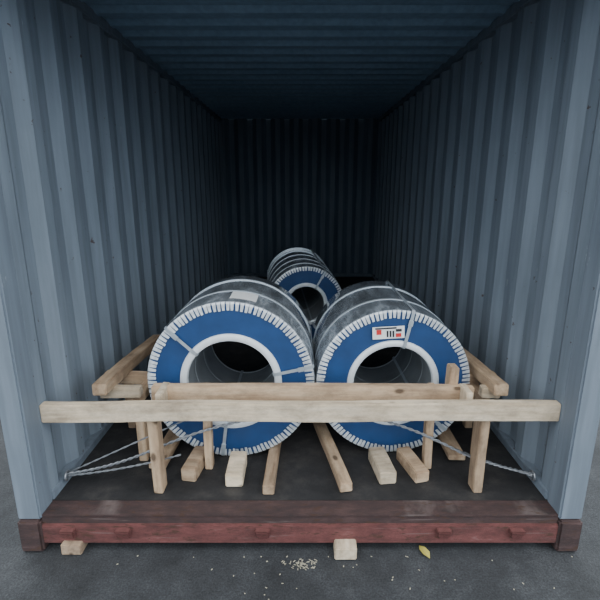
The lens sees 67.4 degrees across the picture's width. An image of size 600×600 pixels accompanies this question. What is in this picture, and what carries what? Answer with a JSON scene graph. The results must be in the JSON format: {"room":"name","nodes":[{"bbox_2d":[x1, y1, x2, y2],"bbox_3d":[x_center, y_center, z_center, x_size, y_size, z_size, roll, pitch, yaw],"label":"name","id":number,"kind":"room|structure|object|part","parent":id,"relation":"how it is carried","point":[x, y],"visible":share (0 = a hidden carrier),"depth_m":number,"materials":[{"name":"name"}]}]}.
{"room":"shipping container","nodes":[
{"label":"shipping container","id":0,"kind":"room"},
{"bbox_2d":[0,0,226,499],"bbox_3d":[-1.193,-0.874,4.412,0.039,2.430,5.320,0,14,0],"label":"wall","id":1,"kind":"structure","parent":0,"point":[112,180],"depth_m":2.58,"materials":[{"name":"metal"}]},
{"bbox_2d":[51,274,227,498],"bbox_3d":[-1.189,0.262,4.704,0.052,0.045,5.320,0,14,0],"label":"baseboard","id":2,"kind":"structure","parent":1,"relation":"attached to","point":[93,440],"depth_m":2.42,"materials":[{"name":"paint"}]},
{"bbox_2d":[60,0,221,121],"bbox_3d":[-1.192,-2.016,4.117,0.057,0.060,5.320,0,14,0],"label":"trim","id":3,"kind":"structure","parent":1,"relation":"attached to","point":[88,14],"depth_m":3.07,"materials":[{"name":"paint"}]},
{"bbox_2d":[41,517,558,542],"bbox_3d":[0.000,1.048,2.056,2.350,0.135,0.024,0,14,0],"label":"container door sill","id":4,"kind":"structure","parent":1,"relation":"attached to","point":[88,529],"depth_m":2.05,"materials":[{"name":"red metal"}]},
{"bbox_2d":[59,528,76,537],"bbox_3d":[-1.050,1.061,2.035,0.070,0.050,0.033,0,14,0],"label":"cam keeper","id":5,"kind":"object","parent":4,"relation":"attached to","point":[64,532],"visible":1,"depth_m":2.02,"materials":[{"name":"red metal"}]},
{"bbox_2d":[114,528,131,537],"bbox_3d":[-0.800,1.061,2.035,0.070,0.050,0.033,0,14,0],"label":"cam keeper","id":6,"kind":"object","parent":4,"relation":"attached to","point":[119,532],"visible":1,"depth_m":2.02,"materials":[{"name":"red metal"}]},
{"bbox_2d":[255,528,269,537],"bbox_3d":[-0.170,1.061,2.035,0.070,0.050,0.033,0,14,0],"label":"cam keeper","id":7,"kind":"object","parent":4,"relation":"attached to","point":[259,532],"visible":1,"depth_m":2.02,"materials":[{"name":"red metal"}]},
{"bbox_2d":[42,500,557,516],"bbox_3d":[0.000,0.966,2.087,2.350,0.011,0.100,0,14,0],"label":"plate","id":8,"kind":"object","parent":4,"relation":"on","point":[57,508],"visible":1,"depth_m":2.08,"materials":[{"name":"brown metal"}]},
{"bbox_2d":[436,528,451,537],"bbox_3d":[0.650,1.061,2.035,0.070,0.050,0.033,0,14,0],"label":"cam keeper","id":9,"kind":"object","parent":4,"relation":"attached to","point":[440,532],"visible":1,"depth_m":2.02,"materials":[{"name":"red metal"}]},
{"bbox_2d":[508,528,525,537],"bbox_3d":[0.980,1.061,2.035,0.070,0.050,0.033,0,14,0],"label":"cam keeper","id":10,"kind":"object","parent":4,"relation":"attached to","point":[512,532],"visible":1,"depth_m":2.02,"materials":[{"name":"red metal"}]},
{"bbox_2d":[80,0,519,118],"bbox_3d":[0.000,-2.046,4.130,2.430,0.025,5.360,0,14,0],"label":"ceiling","id":11,"kind":"structure","parent":0,"point":[248,59],"depth_m":3.15,"materials":[{"name":"paint"}]},
{"bbox_2d":[221,118,378,273],"bbox_3d":[0.000,-1.543,7.009,2.410,2.430,0.048,0,14,0],"label":"wall","id":12,"kind":"structure","parent":0,"point":[310,183],"depth_m":6.97,"materials":[{"name":"metal"}]},
{"bbox_2d":[228,273,371,276],"bbox_3d":[0.000,-0.406,7.295,2.326,0.045,0.070,0,14,0],"label":"baseboard","id":13,"kind":"structure","parent":12,"relation":"attached to","point":[232,274],"depth_m":7.26,"materials":[{"name":"paint"}]},
{"bbox_2d":[53,277,546,499],"bbox_3d":[0.000,0.296,4.723,2.370,0.030,5.340,0,14,0],"label":"floor","id":14,"kind":"structure","parent":0,"point":[304,472],"depth_m":2.31,"materials":[{"name":"brown wood"}]},
{"bbox_2d":[92,335,159,460],"bbox_3d":[-0.958,0.533,2.729,0.287,0.503,0.985,0,14,0],"label":"rack","id":15,"kind":"object","parent":14,"relation":"on","point":[106,386],"visible":0.57,"depth_m":2.41,"materials":[{"name":"brown wood"}]},
{"bbox_3d":[-0.992,0.354,2.683,0.076,0.066,0.983,0,10,-1],"label":"rail","id":16,"kind":"part","parent":15,"relation":"part of","materials":[{"name":"brown wood"}]},
{"bbox_3d":[-1.030,0.591,2.735,0.051,0.389,0.055,0,14,0],"label":"leg","id":17,"kind":"part","parent":15,"relation":"part of","materials":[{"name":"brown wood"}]},
{"bbox_3d":[-0.850,0.431,2.765,0.061,0.056,0.861,0,11,0],"label":"rail","id":18,"kind":"part","parent":15,"relation":"part of","materials":[{"name":"brown wood"}]},
{"bbox_3d":[-0.845,0.700,2.412,0.050,0.339,0.055,0,14,0],"label":"leg","id":19,"kind":"part","parent":15,"relation":"part of","materials":[{"name":"brown wood"}]},
{"bbox_2d":[149,429,180,467],"bbox_3d":[-0.730,0.776,2.678,0.096,0.036,0.700,0,14,2],"label":"wooden plank","id":20,"kind":"object","parent":14,"relation":"on","point":[169,450],"visible":0.23,"depth_m":2.50,"materials":[{"name":"brown wood"}]},
{"bbox_2d":[181,446,204,481],"bbox_3d":[-0.545,0.851,2.346,0.075,0.080,0.200,2,15,8],"label":"chock","id":21,"kind":"object","parent":14,"relation":"on","point":[194,464],"visible":0.8,"depth_m":2.29,"materials":[{"name":"brown wood"}]},
{"bbox_2d":[147,276,314,455],"bbox_3d":[-0.362,0.350,2.680,0.885,0.886,0.693,0,14,0],"label":"coil","id":22,"kind":"object","parent":14,"relation":"on","point":[258,313],"visible":0.77,"depth_m":2.35,"materials":[{"name":"metal"}]},
{"bbox_2d":[225,451,246,486],"bbox_3d":[-0.325,0.863,2.308,0.085,0.075,0.200,0,14,0],"label":"chock","id":23,"kind":"object","parent":14,"relation":"on","point":[236,468],"visible":1,"depth_m":2.25,"materials":[{"name":"brown wood"}]},
{"bbox_2d":[263,441,281,494],"bbox_3d":[-0.140,0.835,2.466,0.059,0.056,0.641,1,14,2],"label":"wooden skid","id":24,"kind":"object","parent":14,"relation":"on","point":[271,469],"visible":0.59,"depth_m":2.28,"materials":[{"name":"brown wood"}]},
{"bbox_2d":[39,399,560,492],"bbox_3d":[0.000,0.690,2.131,2.346,0.497,0.117,0,14,0],"label":"barrier","id":25,"kind":"object","parent":14,"relation":"on","point":[480,411],"visible":1,"depth_m":2.03,"materials":[{"name":"brown wood"}]},
{"bbox_3d":[-0.686,0.714,2.156,0.051,0.439,0.079,0,14,0],"label":"post","id":26,"kind":"part","parent":25,"relation":"part of","materials":[{"name":"brown wood"}]},
{"bbox_3d":[0.000,0.506,2.051,2.346,0.095,0.051,0,14,0],"label":"rail","id":27,"kind":"part","parent":25,"relation":"part of","materials":[{"name":"brown wood"}]},
{"bbox_3d":[0.859,0.714,2.156,0.048,0.439,0.079,0,14,0],"label":"post","id":28,"kind":"part","parent":25,"relation":"part of","materials":[{"name":"brown wood"}]},
{"bbox_2d":[267,246,340,334],"bbox_3d":[0.006,-0.133,4.878,0.725,0.725,1.433,-1,14,-4],"label":"coil","id":29,"kind":"object","parent":14,"relation":"on","point":[299,270],"visible":0.59,"depth_m":4.31,"materials":[{"name":"metal"}]},
{"bbox_2d":[151,363,473,468],"bbox_3d":[0.062,0.621,2.248,1.575,0.574,0.202,0,14,0],"label":"barrier","id":30,"kind":"object","parent":14,"relation":"on","point":[451,390],"visible":0.79,"depth_m":2.20,"materials":[{"name":"brown wood"}]},
{"bbox_2d":[64,421,240,481],"bbox_3d":[-0.677,0.737,2.281,0.975,0.270,0.112,-4,15,-14],"label":"wire","id":31,"kind":"object","parent":30,"relation":"attached to","point":[68,473],"visible":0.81,"depth_m":2.24,"materials":[{"name":"metal"}]},
{"bbox_3d":[-0.474,0.655,2.326,0.045,0.469,0.059,0,14,0],"label":"post","id":32,"kind":"part","parent":30,"relation":"part of","materials":[{"name":"brown wood"}]},
{"bbox_3d":[0.062,0.458,2.220,1.575,0.091,0.057,0,14,0],"label":"rail","id":33,"kind":"part","parent":30,"relation":"part of","materials":[{"name":"brown wood"}]},
{"bbox_3d":[0.668,0.654,2.329,0.044,0.469,0.058,0,14,0],"label":"post","id":34,"kind":"part","parent":30,"relation":"part of","materials":[{"name":"brown wood"}]},
{"bbox_2d":[388,421,535,481],"bbox_3d":[0.747,0.752,2.273,0.834,0.244,0.077,3,15,13],"label":"wire","id":35,"kind":"object","parent":30,"relation":"attached to","point":[531,473],"visible":0.84,"depth_m":2.23,"materials":[{"name":"metal"}]},
{"bbox_2d":[312,422,351,491],"bbox_3d":[0.160,0.818,2.534,0.066,0.056,0.751,-3,15,-10],"label":"wooden skid","id":36,"kind":"object","parent":14,"relation":"on","point":[341,475],"visible":0.84,"depth_m":2.38,"materials":[{"name":"brown wood"}]},
{"bbox_2d":[368,447,396,483],"bbox_3d":[0.425,0.855,2.337,0.085,0.075,0.220,-2,15,-7],"label":"chock","id":37,"kind":"object","parent":14,"relation":"on","point":[384,470],"visible":1,"depth_m":2.29,"materials":[{"name":"brown wood"}]},
{"bbox_2d":[312,281,469,451],"bbox_3d":[0.497,0.359,2.755,0.831,0.831,0.753,0,14,0],"label":"coil","id":38,"kind":"object","parent":14,"relation":"on","point":[342,337],"visible":0.79,"depth_m":2.44,"materials":[{"name":"metal"}]},
{"bbox_2d":[372,326,404,339],"bbox_3d":[0.457,0.169,2.322,0.169,0.076,0.004,0,14,0],"label":"label","id":39,"kind":"object","parent":38,"relation":"attached to","point":[390,332],"visible":1,"depth_m":2.32,"materials":[{"name":"paper"}]},
{"bbox_2d":[375,327,396,329],"bbox_3d":[0.442,0.146,2.315,0.110,0.008,0.002,-3,14,1],"label":"print","id":40,"kind":"object","parent":39,"relation":"attached to","point":[376,328],"depth_m":2.32},
{"bbox_2d":[396,446,428,482],"bbox_3d":[0.585,0.855,2.348,0.075,0.070,0.220,-4,15,-14],"label":"chock","id":41,"kind":"object","parent":14,"relation":"on","point":[406,457],"visible":1,"depth_m":2.31,"materials":[{"name":"brown wood"}]},
{"bbox_2d":[437,427,465,459],"bbox_3d":[0.845,0.750,2.785,0.095,0.034,0.780,0,14,1],"label":"wooden plank","id":42,"kind":"object","parent":14,"relation":"on","point":[447,437],"visible":0.29,"depth_m":2.50,"materials":[{"name":"brown wood"}]},
{"bbox_2d":[462,348,508,453],"bbox_3d":[1.012,0.534,2.729,0.179,0.502,0.985,0,14,0],"label":"rack","id":43,"kind":"object","parent":14,"relation":"on","point":[491,385],"visible":0.35,"depth_m":2.36,"materials":[{"name":"brown wood"}]},
{"bbox_3d":[1.030,0.591,2.734,0.051,0.389,0.054,0,14,0],"label":"leg","id":44,"kind":"part","parent":43,"relation":"part of","materials":[{"name":"brown wood"}]},
{"bbox_3d":[0.956,0.700,2.413,0.049,0.339,0.053,0,14,0],"label":"leg","id":45,"kind":"part","parent":43,"relation":"part of","materials":[{"name":"brown wood"}]},
{"bbox_3d":[0.959,0.431,2.765,0.060,0.056,0.861,0,11,0],"label":"rail","id":46,"kind":"part","parent":43,"relation":"part of","materials":[{"name":"brown wood"}]},
{"bbox_3d":[0.993,0.354,2.683,0.077,0.066,0.983,0,10,1],"label":"rail","id":47,"kind":"part","parent":43,"relation":"part of","materials":[{"name":"brown wood"}]},
{"bbox_2d":[373,0,599,499],"bbox_3d":[1.193,-0.874,4.412,0.039,2.430,5.320,0,14,0],"label":"wall","id":48,"kind":"structure","parent":0,"point":[488,175],"depth_m":2.55,"materials":[{"name":"metal"}]},
{"bbox_2d":[372,125,378,273],"bbox_3d":[1.205,-1.542,7.007,0.060,2.390,0.080,0,14,0],"label":"trim","id":49,"kind":"structure","parent":48,"relation":"attached to","point":[378,125],"depth_m":7.00,"materials":[{"name":"paint"}]},
{"bbox_2d":[378,0,539,121],"bbox_3d":[1.192,-2.016,4.117,0.057,0.060,5.320,0,14,0],"label":"trim","id":50,"kind":"structure","parent":48,"relation":"attached to","point":[511,14],"depth_m":3.07,"materials":[{"name":"paint"}]},
{"bbox_2d":[372,274,548,498],"bbox_3d":[1.189,0.262,4.704,0.052,0.045,5.320,0,14,0],"label":"baseboard","id":51,"kind":"structure","parent":48,"relation":"attached to","point":[506,440],"depth_m":2.41,"materials":[{"name":"paint"}]},
{"label":"outside","id":52,"kind":"structure","parent":0,"visible":0},
{"bbox_2d":[0,420,599,599],"bbox_3d":[0.000,1.084,2.345,40.000,0.001,40.000,0,14,0],"label":"ground","id":53,"kind":"structure","parent":52,"point":[160,571],"depth_m":1.97,"materials":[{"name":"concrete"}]},
{"bbox_2d":[17,518,48,550],"bbox_3d":[-1.222,1.056,2.123,0.105,0.164,0.175,0,14,0],"label":"corner casting","id":54,"kind":"object","parent":53,"relation":"on","point":[30,530],"visible":0.48,"depth_m":2.04,"materials":[{"name":"brown metal"}]},
{"bbox_2d":[0,177,51,518],"bbox_3d":[-1.222,-0.196,1.782,0.105,2.430,0.110,0,14,0],"label":"post","id":55,"kind":"object","parent":54,"relation":"on","point":[19,416],"visible":0.97,"depth_m":1.91,"materials":[{"name":"metal"}]},
{"bbox_2d":[61,541,87,554],"bbox_3d":[-1.039,1.096,2.188,0.094,0.058,0.310,0,14,0],"label":"block","id":56,"kind":"object","parent":53,"relation":"on","point":[67,547],"visible":0.28,"depth_m":2.04,"materials":[{"name":"brown wood"}]},
{"bbox_2d":[116,555,571,599],"bbox_3d":[0.286,1.229,1.763,2.196,0.008,0.571,0,14,0],"label":"scraps","id":57,"kind":"object","parent":53,"relation":"on","point":[298,562],"visible":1,"depth_m":1.99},
{"bbox_2d":[333,539,356,559],"bbox_3d":[0.206,1.093,2.171,0.103,0.062,0.340,0,14,0],"label":"block","id":58,"kind":"object","parent":53,"relation":"on","point":[344,549],"visible":0.36,"depth_m":2.01,"materials":[{"name":"brown wood"}]},
{"bbox_2d":[419,546,429,557],"bbox_3d":[0.568,1.147,2.056,0.036,0.010,0.080,-6,16,-22],"label":"fallen leaf","id":59,"kind":"object","parent":53,"relation":"on","point":[424,550],"visible":1,"depth_m":2.06,"materials":[{"name":"yellow plant"}]},
{"bbox_2d":[551,518,582,550],"bbox_3d":[1.222,1.056,2.123,0.105,0.164,0.175,0,14,0],"label":"corner casting","id":60,"kind":"object","parent":53,"relation":"on","point":[569,530],"visible":0.48,"depth_m":2.04,"materials":[{"name":"brown metal"}]},
{"bbox_2d":[548,177,599,518],"bbox_3d":[1.222,-0.196,1.782,0.105,2.430,0.110,0,14,0],"label":"post","id":61,"kind":"object","parent":60,"relation":"on","point":[580,416],"visible":0.97,"depth_m":1.91,"materials":[{"name":"metal"}]}
]}

